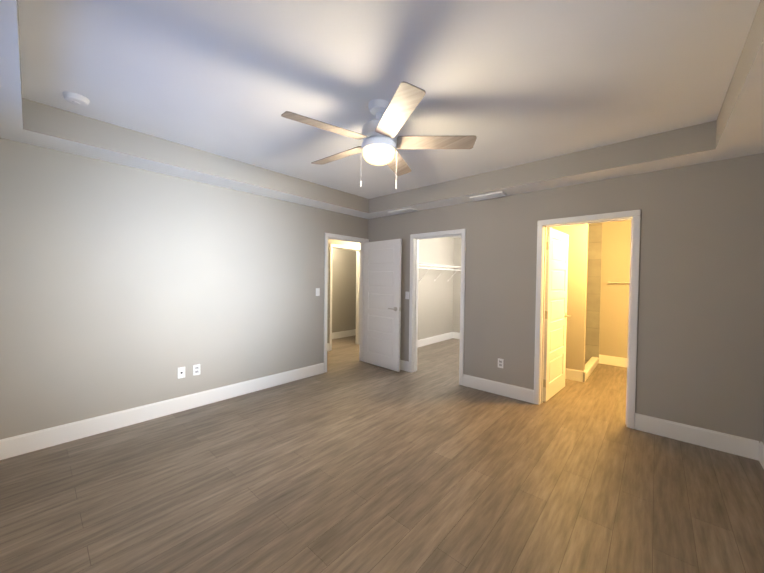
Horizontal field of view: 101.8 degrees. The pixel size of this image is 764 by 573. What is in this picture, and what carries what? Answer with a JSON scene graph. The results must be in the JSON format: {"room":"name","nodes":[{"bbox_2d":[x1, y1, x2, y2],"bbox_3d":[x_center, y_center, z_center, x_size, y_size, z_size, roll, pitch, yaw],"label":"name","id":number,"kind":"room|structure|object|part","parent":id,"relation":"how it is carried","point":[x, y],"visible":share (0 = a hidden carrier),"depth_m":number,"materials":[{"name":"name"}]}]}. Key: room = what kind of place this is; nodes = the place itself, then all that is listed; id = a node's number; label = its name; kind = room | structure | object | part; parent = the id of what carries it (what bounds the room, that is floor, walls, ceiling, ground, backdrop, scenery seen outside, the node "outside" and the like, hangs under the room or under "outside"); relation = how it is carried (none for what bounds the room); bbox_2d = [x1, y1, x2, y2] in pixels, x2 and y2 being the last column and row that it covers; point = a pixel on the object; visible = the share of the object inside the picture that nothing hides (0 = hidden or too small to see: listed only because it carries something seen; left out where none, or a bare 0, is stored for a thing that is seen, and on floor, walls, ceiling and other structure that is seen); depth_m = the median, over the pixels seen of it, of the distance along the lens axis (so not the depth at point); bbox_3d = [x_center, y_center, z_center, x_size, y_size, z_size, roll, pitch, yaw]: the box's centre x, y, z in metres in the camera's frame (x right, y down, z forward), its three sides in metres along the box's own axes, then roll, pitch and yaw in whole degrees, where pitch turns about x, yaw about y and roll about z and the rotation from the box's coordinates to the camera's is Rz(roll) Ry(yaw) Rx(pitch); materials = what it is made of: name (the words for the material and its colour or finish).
{"room":"empty bedroom","nodes":[
{"label":"empty bedroom","id":0,"kind":"room"},
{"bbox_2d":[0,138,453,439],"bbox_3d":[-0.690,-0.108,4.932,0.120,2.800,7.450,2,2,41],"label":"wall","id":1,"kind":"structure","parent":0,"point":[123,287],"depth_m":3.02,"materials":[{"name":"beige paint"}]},
{"bbox_2d":[0,363,323,459],"bbox_3d":[-1.948,1.233,3.451,0.016,0.152,3.242,2,2,41],"label":"baseboard","id":2,"kind":"structure","parent":1,"relation":"attached to","point":[76,430],"depth_m":2.98,"materials":[{"name":"white wood"}]},
{"bbox_2d":[178,367,184,378],"bbox_3d":[-2.105,0.906,3.264,0.014,0.115,0.070,2,2,41],"label":"outlet","id":3,"kind":"object","parent":1,"relation":"attached to","point":[181,372],"visible":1,"depth_m":3.26,"materials":[{"name":"white plastic"}]},
{"bbox_2d":[193,364,199,375],"bbox_3d":[-2.011,0.904,3.375,0.008,0.115,0.070,2,2,41],"label":"outlet","id":4,"kind":"object","parent":1,"relation":"attached to","point":[196,369],"visible":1,"depth_m":3.37,"materials":[{"name":"white plastic"}]},
{"bbox_2d":[316,288,319,295],"bbox_3d":[-0.941,0.082,4.556,0.010,0.115,0.070,2,2,41],"label":"light switch","id":5,"kind":"object","parent":1,"relation":"attached to","point":[317,291],"visible":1,"depth_m":4.55,"materials":[{"name":"white plastic"}]},
{"bbox_2d":[324,233,368,372],"bbox_3d":[-0.604,0.241,5.041,0.156,2.098,0.938,2,2,41],"label":"door frame","id":6,"kind":"structure","parent":1,"relation":"attached to","point":[361,241],"depth_m":4.94,"materials":[{"name":"white paint"}]},
{"bbox_2d":[363,239,401,371],"bbox_3d":[-0.012,0.279,5.006,0.812,2.022,0.153,2,2,45],"label":"entry door","id":7,"kind":"structure","parent":1,"relation":"in","point":[382,306],"depth_m":4.96,"materials":[{"name":"white wood"}]},
{"bbox_2d":[417,332,452,347],"bbox_3d":[0.780,1.199,6.536,0.016,0.152,2.880,2,2,41],"label":"baseboard","id":8,"kind":"structure","parent":1,"relation":"attached to","point":[435,339],"depth_m":6.98,"materials":[{"name":"white wood"}]},
{"bbox_2d":[419,263,460,280],"bbox_3d":[0.907,-0.285,6.412,0.304,0.358,2.858,2,2,41],"label":"wire closet shelf","id":9,"kind":"object","parent":1,"relation":"attached to","point":[431,265],"visible":0.6,"depth_m":6.61,"materials":[{"name":"white metal"}]},
{"bbox_2d":[327,239,359,342],"bbox_3d":[-1.491,-0.133,5.640,0.120,2.800,7.450,2,2,41],"label":"wall","id":10,"kind":"structure","parent":0,"point":[340,242],"depth_m":6.08,"materials":[{"name":"beige paint"}]},
{"bbox_2d":[329,244,359,350],"bbox_3d":[-0.776,0.209,6.460,0.156,2.098,0.900,2,2,41],"label":"door frame","id":11,"kind":"structure","parent":10,"relation":"attached to","point":[344,247],"depth_m":6.67,"materials":[{"name":"white wood"}]},
{"bbox_2d":[332,248,355,332],"bbox_3d":[-2.150,-0.152,6.223,0.120,2.800,7.450,2,2,41],"label":"wall","id":12,"kind":"structure","parent":0,"point":[343,290],"depth_m":7.53,"materials":[{"name":"beige paint"}]},
{"bbox_2d":[332,329,355,338],"bbox_3d":[-2.479,1.177,5.794,0.016,0.152,6.110,2,2,41],"label":"baseboard","id":13,"kind":"structure","parent":12,"relation":"attached to","point":[341,334],"depth_m":7.53,"materials":[{"name":"white wood"}]},
{"bbox_2d":[0,335,763,572],"bbox_3d":[0.230,1.349,4.134,7.180,0.060,8.010,2,2,41],"label":"floor","id":14,"kind":"structure","parent":0,"point":[348,461],"depth_m":2.09,"materials":[{"name":"wood"}]},
{"bbox_2d":[0,0,763,218],"bbox_3d":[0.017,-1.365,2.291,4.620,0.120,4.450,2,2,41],"label":"ceiling","id":15,"kind":"structure","parent":0,"point":[509,83],"depth_m":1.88,"materials":[{"name":"white paint"}]},
{"bbox_2d":[63,91,89,105],"bbox_3d":[-2.145,-1.306,2.180,0.136,0.043,0.136,2,2,41],"label":"smoke detector","id":16,"kind":"object","parent":15,"relation":"attached to","point":[75,99],"visible":0.98,"depth_m":2.15,"materials":[{"name":"white plastic"}]},
{"bbox_2d":[281,81,476,186],"bbox_3d":[-0.059,-1.008,2.262,1.293,0.595,1.332,2,2,41],"label":"fan","id":17,"kind":"object","parent":15,"relation":"hanging from","point":[377,136],"visible":1,"depth_m":2.15,"materials":[{"name":"beige wood"}]},
{"bbox_3d":[-0.023,-0.935,2.244,0.240,0.088,0.240,2,2,41],"label":"globe","id":18,"kind":"part","parent":17,"relation":"part of"},
{"bbox_2d":[388,208,416,213],"bbox_3d":[0.299,-1.122,4.627,0.440,0.018,0.150,2,2,41],"label":"ceiling vent","id":19,"kind":"object","parent":15,"relation":"in","point":[402,211],"visible":1,"depth_m":4.61,"materials":[{"name":"white plastic"}]},
{"bbox_2d":[470,191,506,200],"bbox_3d":[1.281,-1.093,3.759,0.400,0.018,0.150,2,2,41],"label":"ceiling vent","id":20,"kind":"object","parent":15,"relation":"in","point":[490,195],"visible":1,"depth_m":3.74,"materials":[{"name":"white plastic"}]},
{"bbox_2d":[453,238,460,332],"bbox_3d":[2.577,-0.113,6.936,2.120,2.800,0.120,2,2,41],"label":"wall","id":21,"kind":"structure","parent":0,"point":[456,286],"depth_m":7.53,"materials":[{"name":"beige paint"}]},
{"bbox_2d":[453,332,459,338],"bbox_3d":[2.476,1.210,6.949,1.950,0.152,0.016,2,2,41],"label":"baseboard","id":22,"kind":"structure","parent":21,"relation":"attached to","point":[456,335],"depth_m":7.53,"materials":[{"name":"white wood"}]},
{"bbox_2d":[368,153,763,442],"bbox_3d":[1.481,-0.062,3.900,4.500,2.800,0.120,2,2,41],"label":"wall","id":23,"kind":"structure","parent":0,"point":[700,347],"depth_m":2.84,"materials":[{"name":"beige paint"}]},
{"bbox_2d":[400,360,408,371],"bbox_3d":[0.079,1.222,5.063,0.887,0.152,0.016,2,2,41],"label":"baseboard","id":24,"kind":"structure","parent":23,"relation":"attached to","point":[404,365],"depth_m":4.81,"materials":[{"name":"white wood"}]},
{"bbox_2d":[409,229,465,384],"bbox_3d":[0.807,0.269,4.500,0.905,2.098,0.156,2,2,41],"label":"trim","id":25,"kind":"structure","parent":23,"relation":"attached to","point":[413,298],"depth_m":4.70,"materials":[{"name":"white wood"}]},
{"bbox_2d":[463,374,533,402],"bbox_3d":[1.420,1.262,3.878,0.884,0.152,0.016,2,2,41],"label":"baseboard","id":26,"kind":"structure","parent":23,"relation":"attached to","point":[520,393],"depth_m":3.84,"materials":[{"name":"white wood"}]},
{"bbox_2d":[498,358,503,367],"bbox_3d":[1.464,0.950,3.840,0.070,0.115,0.008,2,2,41],"label":"outlet","id":27,"kind":"object","parent":23,"relation":"attached to","point":[500,363],"visible":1,"depth_m":3.84,"materials":[{"name":"white plastic"}]},
{"bbox_2d":[543,227,569,401],"bbox_3d":[2.178,0.328,3.878,0.153,2.022,0.777,2,2,45],"label":"bathroom door","id":28,"kind":"structure","parent":23,"relation":"in","point":[556,287],"depth_m":3.80,"materials":[{"name":"white wood"}]},
{"bbox_2d":[534,210,640,428],"bbox_3d":[2.146,0.309,3.316,0.905,2.098,0.156,2,2,41],"label":"door frame","id":29,"kind":"structure","parent":23,"relation":"attached to","point":[634,216],"depth_m":3.11,"materials":[{"name":"white paint"}]},
{"bbox_2d":[635,413,755,459],"bbox_3d":[2.712,1.301,2.736,0.754,0.152,0.016,2,2,41],"label":"baseboard","id":30,"kind":"structure","parent":23,"relation":"attached to","point":[736,445],"depth_m":2.70,"materials":[{"name":"white wood"}]},
{"bbox_2d":[550,224,587,370],"bbox_3d":[2.560,-0.066,4.668,0.860,2.800,0.100,2,2,41],"label":"wall","id":31,"kind":"structure","parent":0,"point":[576,294],"depth_m":4.42,"materials":[{"name":"beige paint"}]},
{"bbox_2d":[565,368,585,381],"bbox_3d":[2.519,1.258,4.655,0.876,0.152,0.036,2,2,41],"label":"baseboard","id":32,"kind":"structure","parent":31,"relation":"attached to","point":[575,375],"depth_m":4.42,"materials":[{"name":"white wood"}]},
{"bbox_2d":[585,357,598,379],"bbox_3d":[3.304,1.287,4.951,0.100,0.100,1.288,2,2,41],"label":"trim","id":33,"kind":"structure","parent":31,"relation":"attached to","point":[591,364],"depth_m":4.94,"materials":[{"name":"white wood"}]},
{"bbox_2d":[599,220,630,357],"bbox_3d":[4.019,-0.061,5.261,2.260,2.800,0.120,2,2,41],"label":"wall","id":34,"kind":"structure","parent":0,"point":[614,300],"depth_m":5.25,"materials":[{"name":"beige paint"}]},
{"bbox_2d":[585,222,602,360],"bbox_3d":[3.467,0.104,5.662,0.850,2.440,0.012,2,2,41],"label":"shower wall tile","id":35,"kind":"structure","parent":34,"relation":"attached to","point":[594,260],"depth_m":5.43,"materials":[{"name":"beige tile"}]},
{"bbox_2d":[599,354,626,367],"bbox_3d":[4.274,1.272,4.959,1.338,0.152,0.016,2,2,41],"label":"baseboard","id":36,"kind":"structure","parent":34,"relation":"attached to","point":[603,359],"depth_m":5.26,"materials":[{"name":"white wood"}]},
{"bbox_2d":[762,403,763,443],"bbox_3d":[2.582,-0.006,1.840,0.120,2.800,7.150,2,2,41],"label":"wall","id":37,"kind":"structure","parent":0,"point":[763,426],"depth_m":2.46,"materials":[{"name":"beige paint"}]},
{"bbox_2d":[756,440,763,468],"bbox_3d":[1.631,1.327,0.913,0.016,0.152,4.180,2,2,41],"label":"baseboard","id":38,"kind":"structure","parent":37,"relation":"attached to","point":[759,446],"depth_m":2.44,"materials":[{"name":"white wood"}]}
]}

